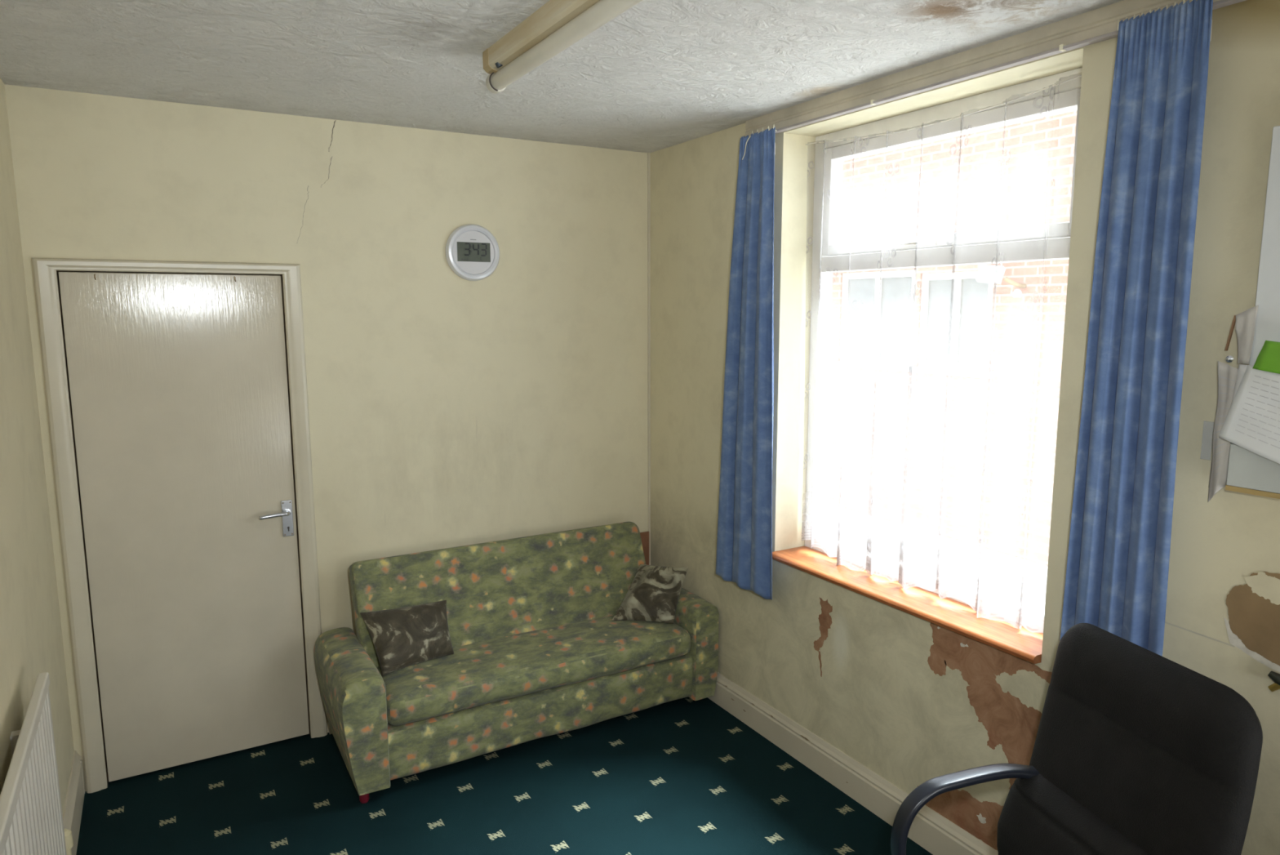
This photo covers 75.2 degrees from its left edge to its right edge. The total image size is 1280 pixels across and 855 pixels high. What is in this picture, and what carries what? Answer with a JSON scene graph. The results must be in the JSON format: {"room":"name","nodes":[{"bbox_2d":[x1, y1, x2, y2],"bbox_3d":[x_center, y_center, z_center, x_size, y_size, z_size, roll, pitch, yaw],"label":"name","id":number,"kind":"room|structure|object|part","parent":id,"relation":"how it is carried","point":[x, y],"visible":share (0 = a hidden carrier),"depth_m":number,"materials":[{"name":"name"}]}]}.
{"room":"office","nodes":[
{"label":"office","id":0,"kind":"room"},
{"bbox_2d":[0,77,74,814],"bbox_3d":[-1.087,0.391,1.086,0.100,2.602,4.450,-5,9,-30],"label":"wall","id":1,"kind":"structure","parent":0,"point":[31,639],"depth_m":2.57,"materials":[{"name":"beige paint"}]},
{"bbox_2d":[0,671,73,854],"bbox_3d":[-1.186,1.197,1.553,0.076,0.874,1.863,-5,9,-30],"label":"radiator","id":2,"kind":"object","parent":1,"relation":"attached to","point":[31,816],"visible":1,"depth_m":1.97,"materials":[{"name":"white metal"}]},
{"bbox_2d":[62,750,84,854],"bbox_3d":[-1.033,1.588,1.286,0.020,0.175,4.450,-5,9,-30],"label":"baseboard","id":3,"kind":"structure","parent":1,"relation":"attached to","point":[73,810],"depth_m":2.94,"materials":[{"name":"beige wood"}]},
{"bbox_2d":[4,84,648,791],"bbox_3d":[-0.999,0.011,3.753,2.960,2.602,0.121,-5,9,-30],"label":"wall","id":4,"kind":"structure","parent":0,"point":[446,409],"depth_m":3.62,"materials":[{"name":"beige paint"}]},
{"bbox_2d":[80,759,85,793],"bbox_3d":[-2.145,1.341,3.185,0.022,0.135,0.022,-5,9,-30],"label":"baseboard","id":5,"kind":"structure","parent":4,"relation":"attached to","point":[81,760],"depth_m":3.19,"materials":[{"name":"white paint"}]},
{"bbox_2d":[31,257,327,793],"bbox_3d":[-1.752,0.373,3.279,0.883,2.022,0.024,-5,9,-30],"label":"door frame","id":6,"kind":"structure","parent":4,"relation":"attached to","point":[44,269],"depth_m":3.15,"materials":[{"name":"beige wood"}]},
{"bbox_2d":[56,270,311,782],"bbox_3d":[-1.788,0.371,3.341,0.811,2.010,0.120,-5,9,-30],"label":"lining","id":7,"kind":"object","parent":4,"relation":"attached to","point":[57,271],"visible":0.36,"depth_m":3.22,"materials":[{"name":"white wood"}]},
{"bbox_2d":[57,271,309,782],"bbox_3d":[-1.754,0.390,3.285,0.739,1.964,0.098,-5,9,-30],"label":"door","id":8,"kind":"structure","parent":7,"relation":"attached to","point":[179,387],"depth_m":3.28,"materials":[{"name":"white wood"}]},
{"bbox_3d":[-1.497,0.358,3.408,0.127,0.028,0.056,-5,9,-30],"label":"lever handle","id":9,"kind":"part","parent":8,"relation":"part of","materials":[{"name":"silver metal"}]},
{"bbox_3d":[-1.467,0.378,3.459,0.042,0.152,0.010,-5,9,-30],"label":"handle plate","id":10,"kind":"part","parent":8,"relation":"part of","materials":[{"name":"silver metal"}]},
{"bbox_2d":[445,224,499,280],"bbox_3d":[-0.743,-0.779,3.704,0.248,0.248,0.033,-5,9,-30],"label":"wall clock","id":11,"kind":"object","parent":4,"relation":"attached to","point":[472,251],"visible":1,"depth_m":3.69,"materials":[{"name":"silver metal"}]},
{"bbox_2d":[647,152,650,564],"bbox_3d":[0.047,-0.138,4.273,0.012,2.457,0.006,-5,9,-30],"label":"trim","id":12,"kind":"structure","parent":4,"relation":"attached to","point":[648,153],"depth_m":4.22,"materials":[{"name":"beige paint"}]},
{"bbox_2d":[75,697,932,854],"bbox_3d":[0.147,1.633,1.997,2.960,0.120,4.670,-5,9,-30],"label":"floor","id":13,"kind":"structure","parent":0,"point":[686,775],"depth_m":3.12,"materials":[{"name":"green carpet"}]},
{"bbox_2d":[314,521,719,803],"bbox_3d":[-0.506,0.935,3.685,1.680,0.790,0.599,-5,9,-30],"label":"sofa","id":14,"kind":"object","parent":13,"relation":"on","point":[540,651],"visible":0.95,"depth_m":3.57,"materials":[{"name":"green fabric"}]},
{"bbox_3d":[-1.159,1.113,3.323,0.166,0.444,0.582,-5,9,-30],"label":"arm","id":15,"kind":"part","parent":14,"relation":"part of","materials":[{"name":"green fabric"}]},
{"bbox_2d":[360,600,453,675],"bbox_3d":[-0.947,0.862,3.440,0.361,0.211,0.196,-5,9,-30],"label":"cushion","id":16,"kind":"object","parent":14,"relation":"on","point":[402,637],"visible":1,"depth_m":3.41,"materials":[{"name":"brown fabric"}]},
{"bbox_3d":[-0.581,0.764,3.809,1.390,0.487,0.270,-5,9,-30],"label":"backrest","id":17,"kind":"part","parent":14,"relation":"part of","materials":[{"name":"green fabric"}]},
{"bbox_3d":[-0.454,1.010,3.637,1.382,0.155,0.447,-5,9,-30],"label":"seat","id":18,"kind":"part","parent":14,"relation":"part of","materials":[{"name":"green fabric"}]},
{"bbox_2d":[612,564,688,623],"bbox_3d":[0.052,0.789,3.939,0.283,0.212,0.278,3,9,22],"label":"cushion","id":19,"kind":"object","parent":14,"relation":"on","point":[653,593],"visible":1,"depth_m":3.90,"materials":[{"name":"fabric"}]},
{"bbox_3d":[0.163,1.003,4.084,0.136,0.445,0.582,-5,9,-30],"label":"arm","id":20,"kind":"part","parent":14,"relation":"part of","materials":[{"name":"green fabric"}]},
{"bbox_2d":[640,531,648,564],"bbox_3d":[-0.125,0.899,4.291,0.398,0.690,0.008,-5,9,-30],"label":"board","id":21,"kind":"object","parent":13,"relation":"on","point":[645,535],"visible":0.14,"depth_m":4.34,"materials":[{"name":"brown wood"}]},
{"bbox_2d":[890,622,1262,854],"bbox_3d":[0.890,1.052,1.878,0.652,1.060,0.589,-2,8,-16],"label":"office chair","id":22,"kind":"object","parent":13,"relation":"on","point":[1137,750],"visible":1,"depth_m":1.90,"materials":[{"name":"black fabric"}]},
{"bbox_3d":[0.832,1.025,2.118,0.411,0.305,0.083,-1,8,-9],"label":"armrest","id":23,"kind":"part","parent":22,"relation":"part of","materials":[{"name":"black plastic"}]},
{"bbox_3d":[1.136,0.750,1.920,0.133,0.475,0.546,-2,8,-16],"label":"backrest","id":24,"kind":"part","parent":22,"relation":"part of","materials":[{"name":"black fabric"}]},
{"bbox_2d":[0,0,1123,152],"bbox_3d":[0.141,-1.062,1.614,2.960,0.120,4.670,-5,9,-30],"label":"ceiling","id":25,"kind":"structure","parent":0,"point":[660,74],"depth_m":2.50,"materials":[{"name":"paint"}]},
{"bbox_2d":[482,0,642,93],"bbox_3d":[-0.062,-0.980,1.869,0.068,0.112,1.538,-5,9,-30],"label":"fluorescent light","id":26,"kind":"object","parent":25,"relation":"attached to","point":[556,25],"visible":1,"depth_m":2.15,"materials":[{"name":"plastic"}]},
{"bbox_2d":[650,0,1279,854],"bbox_3d":[1.295,0.199,2.399,0.237,2.602,4.550,-5,9,-30],"label":"wall","id":27,"kind":"structure","parent":0,"point":[914,700],"depth_m":2.76,"materials":[{"name":"beige paint"}]},
{"bbox_2d":[707,671,998,854],"bbox_3d":[1.163,1.418,2.552,0.021,0.145,4.450,-5,9,-30],"label":"baseboard","id":28,"kind":"structure","parent":27,"relation":"attached to","point":[930,829],"depth_m":3.19,"materials":[{"name":"beige wood"}]},
{"bbox_2d":[772,546,1043,663],"bbox_3d":[0.928,0.600,2.994,0.199,0.026,1.216,-5,9,-30],"label":"window sill","id":29,"kind":"structure","parent":27,"relation":"attached to","point":[953,615],"depth_m":2.86,"materials":[{"name":"brown wood"}]},
{"bbox_2d":[804,66,1082,604],"bbox_3d":[1.019,-0.252,2.927,0.104,1.692,1.220,-5,9,-30],"label":"window","id":30,"kind":"structure","parent":27,"relation":"in","point":[1045,242],"depth_m":2.95,"materials":[{"name":"white paint"}]},
{"bbox_2d":[801,74,1081,632],"bbox_3d":[0.961,-0.232,2.896,0.063,1.675,1.216,-5,9,-30],"label":"curtain","id":31,"kind":"object","parent":30,"relation":"hanging from","point":[1002,599],"visible":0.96,"depth_m":2.86,"materials":[{"name":"white fabric"}]},
{"bbox_3d":[1.026,-0.828,2.851,0.063,0.411,1.096,-5,9,-30],"label":"sash","id":32,"kind":"part","parent":30,"relation":"part of","materials":[{"name":"white paint"}]},
{"bbox_2d":[745,0,1220,136],"bbox_3d":[1.069,-1.072,2.351,0.021,0.072,2.500,-5,9,-30],"label":"curtain rail","id":33,"kind":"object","parent":27,"relation":"attached to","point":[1102,20],"depth_m":2.47,"materials":[{"name":"beige wood"}]},
{"bbox_2d":[751,0,1245,133],"bbox_3d":[0.899,-1.075,2.601,0.050,0.030,1.820,-5,9,-30],"label":"track","id":34,"kind":"object","parent":27,"relation":"attached to","point":[1063,47],"visible":0.56,"depth_m":2.43,"materials":[{"name":"grey metal"}]},
{"bbox_2d":[715,127,775,599],"bbox_3d":[0.446,-0.237,3.441,0.067,1.886,0.387,-5,9,-30],"label":"curtain","id":35,"kind":"object","parent":34,"relation":"hanging from","point":[744,556],"visible":1,"depth_m":3.42,"materials":[{"name":"blue fabric"}]},
{"bbox_2d":[1059,0,1213,656],"bbox_3d":[1.238,-0.025,2.097,0.058,1.951,0.272,-5,9,-30],"label":"curtain","id":36,"kind":"object","parent":34,"relation":"hanging from","point":[1117,567],"visible":0.87,"depth_m":2.05,"materials":[{"name":"blue fabric"}]},
{"bbox_2d":[1208,368,1238,487],"bbox_3d":[1.385,0.006,1.948,0.008,0.290,0.076,-3,9,-20],"label":"paper sheet","id":37,"kind":"object","parent":27,"relation":"attached to","point":[1237,368],"visible":0.05,"depth_m":1.99,"materials":[{"name":"white paper"}]},
{"bbox_2d":[1208,360,1238,501],"bbox_3d":[1.359,0.015,1.941,0.019,0.338,0.052,-2,8,-15],"label":"paper sheet","id":38,"kind":"object","parent":27,"relation":"attached to","point":[1227,374],"visible":0.87,"depth_m":1.94,"materials":[{"name":"white paper"}]},
{"bbox_2d":[1225,355,1233,362],"bbox_3d":[1.355,-0.158,1.914,0.014,0.016,0.016,-5,9,-30],"label":"pin","id":39,"kind":"object","parent":27,"relation":"attached to","point":[1228,358],"visible":1,"depth_m":1.91,"materials":[{"name":"silver metal"}]},
{"bbox_2d":[1225,443,1279,498],"bbox_3d":[1.460,0.107,1.798,0.058,0.109,0.316,-5,9,-30],"label":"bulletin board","id":40,"kind":"object","parent":27,"relation":"attached to","point":[1249,472],"visible":0.78,"depth_m":1.88,"materials":[{"name":"white plastic"}]},
{"bbox_2d":[1231,364,1252,402],"bbox_3d":[1.388,-0.042,1.853,0.008,0.192,0.140,-5,9,-31],"label":"paper sheet","id":41,"kind":"object","parent":40,"relation":"in","point":[1242,367],"visible":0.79,"depth_m":1.89,"materials":[{"name":"white paper"}]},
{"bbox_2d":[1218,364,1279,463],"bbox_3d":[1.403,-0.001,1.794,0.024,0.257,0.272,-5,9,-30],"label":"page","id":42,"kind":"object","parent":40,"relation":"attached to","point":[1251,423],"visible":1,"depth_m":1.85,"materials":[{"name":"white paper"}]},
{"bbox_2d":[1252,340,1279,373],"bbox_3d":[1.404,-0.141,1.779,0.004,0.088,0.160,-5,9,-31],"label":"leaflet","id":43,"kind":"object","parent":42,"relation":"attached to","point":[1268,359],"visible":1,"depth_m":1.82,"materials":[{"name":"green paper"}]},
{"bbox_2d":[1248,125,1279,365],"bbox_3d":[1.597,-0.251,1.543,0.028,0.732,0.788,-5,9,-30],"label":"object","id":44,"kind":"object","parent":27,"relation":"attached to","point":[1267,327],"visible":0.53,"depth_m":1.84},
{"bbox_2d":[1235,304,1258,364],"bbox_3d":[1.376,-0.212,1.894,0.009,0.133,0.046,-4,9,-23],"label":"paper sheet","id":45,"kind":"object","parent":44,"relation":"attached to","point":[1245,324],"visible":1,"depth_m":1.89,"materials":[{"name":"white paper"}]},
{"bbox_2d":[1224,315,1235,350],"bbox_3d":[1.368,-0.219,1.923,0.006,0.082,0.017,-5,9,-30],"label":"stick","id":46,"kind":"object","parent":45,"relation":"attached to","point":[1234,317],"visible":1,"depth_m":1.92,"materials":[{"name":"brown wood"}]},
{"bbox_2d":[1267,671,1279,691],"bbox_3d":[1.472,0.589,1.877,0.037,0.053,0.093,-5,9,-30],"label":"pipe fitting","id":47,"kind":"object","parent":27,"relation":"attached to","point":[1275,677],"visible":1,"depth_m":1.89,"materials":[{"name":"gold metal"}]},
{"label":"outside","id":48,"kind":"structure","parent":0,"visible":0},
{"bbox_3d":[3.040,0.942,8.523,8.765,0.100,14.000,-5,9,-30],"label":"paving","id":49,"kind":"object","parent":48,"visible":0},
{"bbox_2d":[825,110,1076,566],"bbox_3d":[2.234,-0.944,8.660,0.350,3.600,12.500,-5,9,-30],"label":"window pane","id":50,"kind":"structure","parent":49,"relation":"on","point":[1041,150],"depth_m":7.44,"materials":[{"name":"clear glass"}]},
{"bbox_3d":[2.369,-1.089,8.252,0.010,0.800,0.880,-5,9,-30],"label":"pane","id":51,"kind":"part","parent":50,"relation":"part of","materials":[{"name":"glass"}]},
{"bbox_3d":[2.842,-0.955,7.450,0.010,0.760,0.680,-5,9,-30],"label":"pane","id":52,"kind":"part","parent":50,"relation":"part of","materials":[{"name":"glass"}]},
{"bbox_2d":[975,264,1026,297],"bbox_3d":[2.967,-1.208,6.842,0.383,0.271,0.135,5,10,35],"label":"floodlight","id":53,"kind":"object","parent":50,"relation":"attached to","point":[980,277],"visible":0.98,"depth_m":6.82,"materials":[{"name":"white paint"}]},
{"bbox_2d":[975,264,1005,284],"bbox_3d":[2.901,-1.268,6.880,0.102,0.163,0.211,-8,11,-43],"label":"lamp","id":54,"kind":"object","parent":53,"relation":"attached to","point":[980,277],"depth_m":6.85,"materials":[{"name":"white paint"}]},
{"bbox_3d":[3.064,-1.184,6.788,0.175,0.093,0.064,1,8,10],"label":"arm","id":55,"kind":"part","parent":53,"relation":"part of"}
]}

